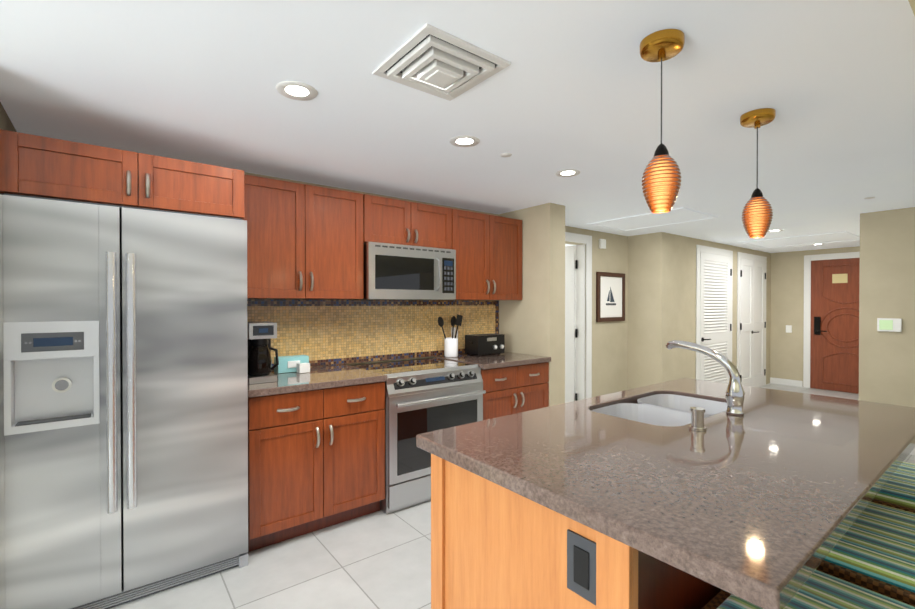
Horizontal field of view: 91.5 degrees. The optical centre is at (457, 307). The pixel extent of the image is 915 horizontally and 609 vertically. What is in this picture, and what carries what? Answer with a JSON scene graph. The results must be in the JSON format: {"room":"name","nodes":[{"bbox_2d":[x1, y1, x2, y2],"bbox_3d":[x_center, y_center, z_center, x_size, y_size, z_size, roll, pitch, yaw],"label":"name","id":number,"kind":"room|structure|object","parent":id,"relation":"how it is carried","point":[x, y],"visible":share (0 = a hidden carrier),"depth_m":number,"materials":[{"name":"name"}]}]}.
{"room":"kitchen","nodes":[
{"label":"kitchen","id":0,"kind":"room"},
{"bbox_2d":[0,102,16,131],"bbox_3d":[-2.506,0.230,1.545,1.328,2.200,1.020,0,1,-38],"label":"wall","id":1,"kind":"structure","parent":0,"point":[6,123],"depth_m":1.97,"materials":[{"name":"beige paint"}]},
{"bbox_2d":[244,172,627,396],"bbox_3d":[-0.064,0.212,4.010,5.550,2.200,0.120,0,1,-38],"label":"wall","id":2,"kind":"structure","parent":0,"point":[609,357],"depth_m":5.36,"materials":[{"name":"beige paint"}]},
{"bbox_2d":[0,129,243,219],"bbox_3d":[-1.641,-0.585,2.269,0.900,0.250,0.678,0,1,-38],"label":"upper cabinet","id":3,"kind":"object","parent":2,"relation":"attached to","point":[39,166],"visible":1,"depth_m":1.98,"materials":[{"name":"brown wood"}]},
{"bbox_2d":[243,174,366,298],"bbox_3d":[-1.065,-0.418,2.941,0.813,0.726,0.326,0,1,-38],"label":"upper cabinet","id":4,"kind":"object","parent":2,"relation":"attached to","point":[304,241],"depth_m":2.81,"materials":[{"name":"brown wood"}]},
{"bbox_2d":[247,299,498,369],"bbox_3d":[-0.545,0.182,3.546,2.384,0.478,0.017,0,1,-38],"label":"backsplash","id":5,"kind":"structure","parent":2,"relation":"attached to","point":[326,332],"depth_m":3.43,"materials":[{"name":"tile"}]},
{"bbox_2d":[367,195,454,249],"bbox_3d":[-0.442,-0.619,3.423,0.756,0.331,0.326,0,1,-38],"label":"upper cabinet","id":6,"kind":"object","parent":2,"relation":"attached to","point":[391,221],"depth_m":3.28,"materials":[{"name":"brown wood"}]},
{"bbox_2d":[348,242,455,299],"bbox_3d":[-0.412,-0.253,3.387,0.748,0.390,0.424,0,1,-38],"label":"microwave","id":7,"kind":"object","parent":6,"relation":"attached to","point":[398,272],"visible":0.98,"depth_m":3.22,"materials":[{"name":"silver metal"}]},
{"bbox_2d":[455,209,521,299],"bbox_3d":[0.173,-0.425,3.902,0.793,0.726,0.326,0,1,-38],"label":"upper cabinet","id":8,"kind":"object","parent":2,"relation":"attached to","point":[488,248],"depth_m":3.76,"materials":[{"name":"brown wood"}]},
{"bbox_2d":[565,246,577,402],"bbox_3d":[1.112,0.286,5.446,0.775,2.010,0.043,0,1,42],"label":"room door","id":9,"kind":"structure","parent":2,"relation":"in","point":[571,264],"depth_m":5.22,"materials":[{"name":"white paint"}]},
{"bbox_2d":[565,232,591,399],"bbox_3d":[1.178,0.240,4.890,0.950,2.130,0.024,0,1,-38],"label":"trim","id":10,"kind":"structure","parent":2,"relation":"attached to","point":[583,388],"depth_m":5.14,"materials":[{"name":"white paint"}]},
{"bbox_2d":[599,239,605,248],"bbox_3d":[1.723,-0.752,5.289,0.110,0.110,0.033,0,1,-38],"label":"smoke detector","id":11,"kind":"object","parent":2,"relation":"attached to","point":[602,243],"visible":0.98,"depth_m":5.27,"materials":[{"name":"white plastic"}]},
{"bbox_2d":[596,272,624,321],"bbox_3d":[1.863,-0.123,5.407,0.570,0.590,0.027,0,1,-38],"label":"picture frame","id":12,"kind":"object","parent":2,"relation":"attached to","point":[610,296],"visible":1,"depth_m":5.39,"materials":[{"name":"brown wood"}]},
{"bbox_2d":[0,0,914,252],"bbox_3d":[1.765,-0.922,1.801,15.000,0.100,11.000,0,1,-38],"label":"ceiling","id":13,"kind":"structure","parent":0,"point":[575,84],"depth_m":1.87,"materials":[{"name":"white paint"}]},
{"bbox_2d":[276,81,317,100],"bbox_3d":[-0.645,-0.868,1.791,0.160,0.006,0.160,0,1,-38],"label":"recessed light","id":14,"kind":"object","parent":13,"relation":"in","point":[300,91],"visible":1,"depth_m":1.79,"materials":[{"name":"white paint"}]},
{"bbox_2d":[372,23,510,100],"bbox_3d":[-0.062,-0.846,1.611,0.360,0.046,0.360,0,1,-38],"label":"ceiling vent","id":15,"kind":"object","parent":13,"relation":"in","point":[431,59],"visible":1,"depth_m":1.56,"materials":[{"name":"white metal"}]},
{"bbox_2d":[450,135,479,146],"bbox_3d":[0.038,-0.872,2.347,0.160,0.006,0.160,0,1,-38],"label":"recessed light","id":16,"kind":"object","parent":13,"relation":"in","point":[463,139],"visible":0.94,"depth_m":2.34,"materials":[{"name":"white paint"}]},
{"bbox_2d":[500,153,511,156],"bbox_3d":[0.278,-0.872,2.559,0.068,0.008,0.068,0,1,-38],"label":"sprinkler","id":17,"kind":"object","parent":13,"relation":"attached to","point":[505,154],"visible":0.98,"depth_m":2.55,"materials":[{"name":"white paint"}]},
{"bbox_2d":[555,169,579,176],"bbox_3d":[0.723,-0.876,2.916,0.160,0.006,0.160,0,1,-38],"label":"recessed light","id":18,"kind":"object","parent":13,"relation":"in","point":[567,173],"visible":0.98,"depth_m":2.91,"materials":[{"name":"white paint"}]},
{"bbox_2d":[586,207,717,230],"bbox_3d":[1.971,-0.885,4.569,0.720,0.012,1.020,0,1,-38],"label":"ceiling panel","id":19,"kind":"object","parent":13,"relation":"attached to","point":[671,217],"visible":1,"depth_m":4.51,"materials":[{"name":"white paint"}]},
{"bbox_2d":[640,29,684,212],"bbox_3d":[0.667,-0.591,1.457,0.134,0.554,0.134,0,1,-38],"label":"pendant light","id":20,"kind":"object","parent":13,"relation":"hanging from","point":[661,180],"visible":1,"depth_m":1.42,"materials":[{"name":"orange glass"}]},
{"bbox_2d":[740,108,775,237],"bbox_3d":[1.357,-0.595,2.019,0.134,0.554,0.134,0,1,-38],"label":"pendant light","id":21,"kind":"object","parent":13,"relation":"hanging from","point":[757,213],"visible":1,"depth_m":1.99,"materials":[{"name":"orange glass"}]},
{"bbox_2d":[738,231,859,247],"bbox_3d":[4.619,-0.896,6.010,0.970,0.012,1.150,0,1,-38],"label":"ceiling","id":22,"kind":"structure","parent":13,"relation":"attached to","point":[812,239],"depth_m":5.99,"materials":[{"name":"white paint"}]},
{"bbox_2d":[908,0,914,15],"bbox_3d":[1.772,-0.770,-1.778,10.620,0.150,5.335,0,1,-38],"label":"soffit beam","id":23,"kind":"structure","parent":13,"relation":"attached to","point":[912,3],"depth_m":1.05,"materials":[{"name":"beige paint"}]},
{"bbox_2d":[110,383,914,608],"bbox_3d":[1.765,1.378,1.818,15.000,0.100,11.000,0,1,-38],"label":"floor","id":24,"kind":"structure","parent":0,"point":[380,559],"depth_m":2.22,"materials":[{"name":"tile"}]},
{"bbox_2d":[0,193,247,608],"bbox_3d":[-1.611,0.438,2.237,0.900,1.775,0.766,0,1,-38],"label":"refrigerator","id":25,"kind":"object","parent":24,"relation":"on","point":[123,407],"visible":1,"depth_m":1.93,"materials":[{"name":"grey metal"}]},
{"bbox_2d":[247,382,384,552],"bbox_3d":[-0.954,0.896,2.812,0.808,0.850,0.656,0,1,-38],"label":"base cabinet","id":26,"kind":"object","parent":24,"relation":"on","point":[316,460],"visible":0.92,"depth_m":2.55,"materials":[{"name":"brown wood"}]},
{"bbox_2d":[248,364,386,397],"bbox_3d":[-0.961,0.447,2.813,0.818,0.038,0.646,0,1,-38],"label":"countertop","id":27,"kind":"structure","parent":26,"relation":"on","point":[324,377],"depth_m":2.67,"materials":[{"name":"stone"}]},
{"bbox_2d":[247,321,278,383],"bbox_3d":[-1.160,0.258,2.612,0.163,0.340,0.226,0,1,-38],"label":"coffee maker","id":28,"kind":"object","parent":27,"relation":"on","point":[260,335],"visible":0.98,"depth_m":2.54,"materials":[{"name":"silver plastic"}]},
{"bbox_2d":[274,355,309,373],"bbox_3d":[-1.077,0.376,2.928,0.200,0.100,0.170,0,1,-38],"label":"pack","id":29,"kind":"object","parent":27,"relation":"on","point":[296,363],"visible":0.98,"depth_m":2.90,"materials":[{"name":"teal cardboard"}]},
{"bbox_2d":[350,358,485,513],"bbox_3d":[-0.299,0.872,3.283,0.790,0.890,0.708,0,1,-38],"label":"range","id":30,"kind":"object","parent":24,"relation":"on","point":[423,395],"visible":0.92,"depth_m":2.97,"materials":[{"name":"silver metal"}]},
{"bbox_2d":[481,362,548,419],"bbox_3d":[0.300,0.888,3.785,0.758,0.850,0.656,0,1,-38],"label":"base cabinet","id":31,"kind":"object","parent":24,"relation":"on","point":[509,390],"visible":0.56,"depth_m":3.53,"materials":[{"name":"brown wood"}]},
{"bbox_2d":[434,352,550,369],"bbox_3d":[0.295,0.440,3.788,0.762,0.038,0.646,0,1,-38],"label":"countertop","id":32,"kind":"structure","parent":31,"relation":"on","point":[496,360],"depth_m":3.65,"materials":[{"name":"stone"}]},
{"bbox_2d":[438,314,462,357],"bbox_3d":[-0.049,0.240,3.783,0.275,0.359,0.118,0,1,-38],"label":"utensil crock","id":33,"kind":"object","parent":32,"relation":"on","point":[450,347],"visible":1,"depth_m":3.74,"materials":[{"name":"white ceramic"}]},
{"bbox_2d":[465,333,504,355],"bbox_3d":[0.245,0.330,3.947,0.322,0.177,0.200,0,1,-38],"label":"toaster","id":34,"kind":"object","parent":32,"relation":"on","point":[481,344],"visible":1,"depth_m":3.88,"materials":[{"name":"black plastic"}]},
{"bbox_2d":[431,454,716,608],"bbox_3d":[0.874,0.891,1.607,1.764,0.878,0.855,0,1,-38],"label":"kitchen island","id":35,"kind":"object","parent":24,"relation":"on","point":[491,548],"depth_m":1.11,"materials":[{"name":"brown wood"}]},
{"bbox_2d":[416,378,914,608],"bbox_3d":[0.885,0.433,1.603,1.816,0.046,0.990,0,1,-38],"label":"island countertop","id":36,"kind":"structure","parent":35,"relation":"on","point":[748,506],"depth_m":1.13,"materials":[{"name":"brown stone"}]},
{"bbox_2d":[604,394,726,425],"bbox_3d":[0.870,0.531,1.854,0.652,0.214,0.367,0,1,-38],"label":"sink","id":37,"kind":"object","parent":36,"relation":"in","point":[665,408],"depth_m":1.96,"materials":[{"name":"white ceramic"}]},
{"bbox_2d":[689,407,705,430],"bbox_3d":[0.806,0.375,1.496,0.052,0.070,0.052,0,1,-38],"label":"soap dispenser","id":38,"kind":"object","parent":36,"relation":"on","point":[697,418],"visible":1,"depth_m":1.48,"materials":[{"name":"silver metal"}]},
{"bbox_2d":[666,340,745,415],"bbox_3d":[1.000,0.274,1.814,0.087,0.266,0.307,0,1,-38],"label":"faucet","id":39,"kind":"object","parent":36,"relation":"on","point":[735,393],"visible":1,"depth_m":1.71,"materials":[{"name":"silver metal"}]},
{"bbox_2d":[702,570,914,608],"bbox_3d":[0.818,1.005,0.890,0.582,0.660,0.552,0,1,-38],"label":"stool","id":40,"kind":"object","parent":24,"relation":"on","point":[818,589],"visible":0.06,"depth_m":1.03,"materials":[{"name":"fabric"}]},
{"bbox_2d":[816,502,914,606],"bbox_3d":[1.324,1.002,1.283,0.582,0.660,0.552,0,1,-38],"label":"stool","id":41,"kind":"object","parent":24,"relation":"on","point":[873,549],"visible":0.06,"depth_m":1.22,"materials":[{"name":"fabric"}]},
{"bbox_2d":[871,462,914,512],"bbox_3d":[1.829,0.999,1.675,0.582,0.660,0.552,0,1,-38],"label":"stool","id":42,"kind":"object","parent":24,"relation":"on","point":[897,490],"depth_m":1.63,"materials":[{"name":"fabric"}]},
{"bbox_2d":[498,203,564,405],"bbox_3d":[0.667,0.211,4.096,0.200,2.200,0.640,0,1,-38],"label":"wall","id":43,"kind":"structure","parent":0,"point":[532,322],"depth_m":3.88,"materials":[{"name":"beige paint"}]},
{"bbox_2d":[628,232,770,389],"bbox_3d":[3.693,0.193,6.648,3.620,2.200,0.560,0,1,-38],"label":"wall","id":44,"kind":"structure","parent":0,"point":[661,290],"depth_m":5.55,"materials":[{"name":"beige paint"}]},
{"bbox_2d":[696,245,732,379],"bbox_3d":[3.583,0.236,6.195,1.130,2.120,0.016,0,1,-38],"label":"trim","id":45,"kind":"structure","parent":44,"relation":"attached to","point":[699,248],"depth_m":5.89,"materials":[{"name":"white paint"}]},
{"bbox_2d":[700,252,731,382],"bbox_3d":[3.611,0.280,6.174,0.964,2.023,0.082,0,1,-38],"label":"door","id":46,"kind":"structure","parent":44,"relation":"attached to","point":[715,275],"depth_m":6.17,"materials":[{"name":"white paint"}]},
{"bbox_2d":[737,252,766,384],"bbox_3d":[4.645,0.230,7.020,1.160,2.120,0.016,0,1,-38],"label":"trim","id":47,"kind":"structure","parent":44,"relation":"attached to","point":[740,255],"depth_m":6.70,"materials":[{"name":"white paint"}]},
{"bbox_2d":[740,258,765,386],"bbox_3d":[4.666,0.274,6.993,1.012,2.023,0.081,0,1,-38],"label":"door","id":48,"kind":"structure","parent":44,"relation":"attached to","point":[752,316],"depth_m":6.99,"materials":[{"name":"white paint"}]},
{"bbox_2d":[770,246,859,393],"bbox_3d":[5.943,0.191,6.799,0.120,2.200,1.960,0,1,-38],"label":"wall","id":49,"kind":"structure","parent":0,"point":[787,305],"depth_m":7.34,"materials":[{"name":"beige paint"}]},
{"bbox_2d":[770,377,802,386],"bbox_3d":[5.426,1.237,7.361,0.012,0.100,0.450,0,1,-38],"label":"baseboard","id":50,"kind":"structure","parent":49,"relation":"attached to","point":[789,382],"depth_m":7.35,"materials":[{"name":"white paint"}]},
{"bbox_2d":[786,325,791,332],"bbox_3d":[5.446,0.357,7.326,0.015,0.120,0.080,0,1,-38],"label":"hall light switch","id":51,"kind":"object","parent":49,"relation":"attached to","point":[788,328],"visible":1,"depth_m":7.32,"materials":[{"name":"white plastic"}]},
{"bbox_2d":[803,252,859,387],"bbox_3d":[5.888,0.232,6.757,0.016,2.120,1.040,0,1,-38],"label":"trim","id":52,"kind":"structure","parent":49,"relation":"attached to","point":[807,258],"depth_m":7.11,"materials":[{"name":"white paint"}]},
{"bbox_2d":[810,258,859,393],"bbox_3d":[5.858,0.276,6.722,0.104,2.023,0.874,0,1,-38],"label":"entry door","id":53,"kind":"structure","parent":49,"relation":"in","point":[834,355],"depth_m":6.84,"materials":[{"name":"brown wood"}]},
{"bbox_2d":[859,207,914,406],"bbox_3d":[6.356,0.215,3.576,3.180,2.200,4.160,0,1,-38],"label":"wall","id":54,"kind":"structure","parent":0,"point":[887,290],"depth_m":4.09,"materials":[{"name":"beige paint"}]},
{"bbox_2d":[877,318,901,331],"bbox_3d":[3.941,0.162,4.068,0.026,0.120,0.160,0,1,-38],"label":"thermostat","id":55,"kind":"object","parent":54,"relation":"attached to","point":[890,324],"visible":1,"depth_m":4.06,"materials":[{"name":"white plastic"}]}
]}

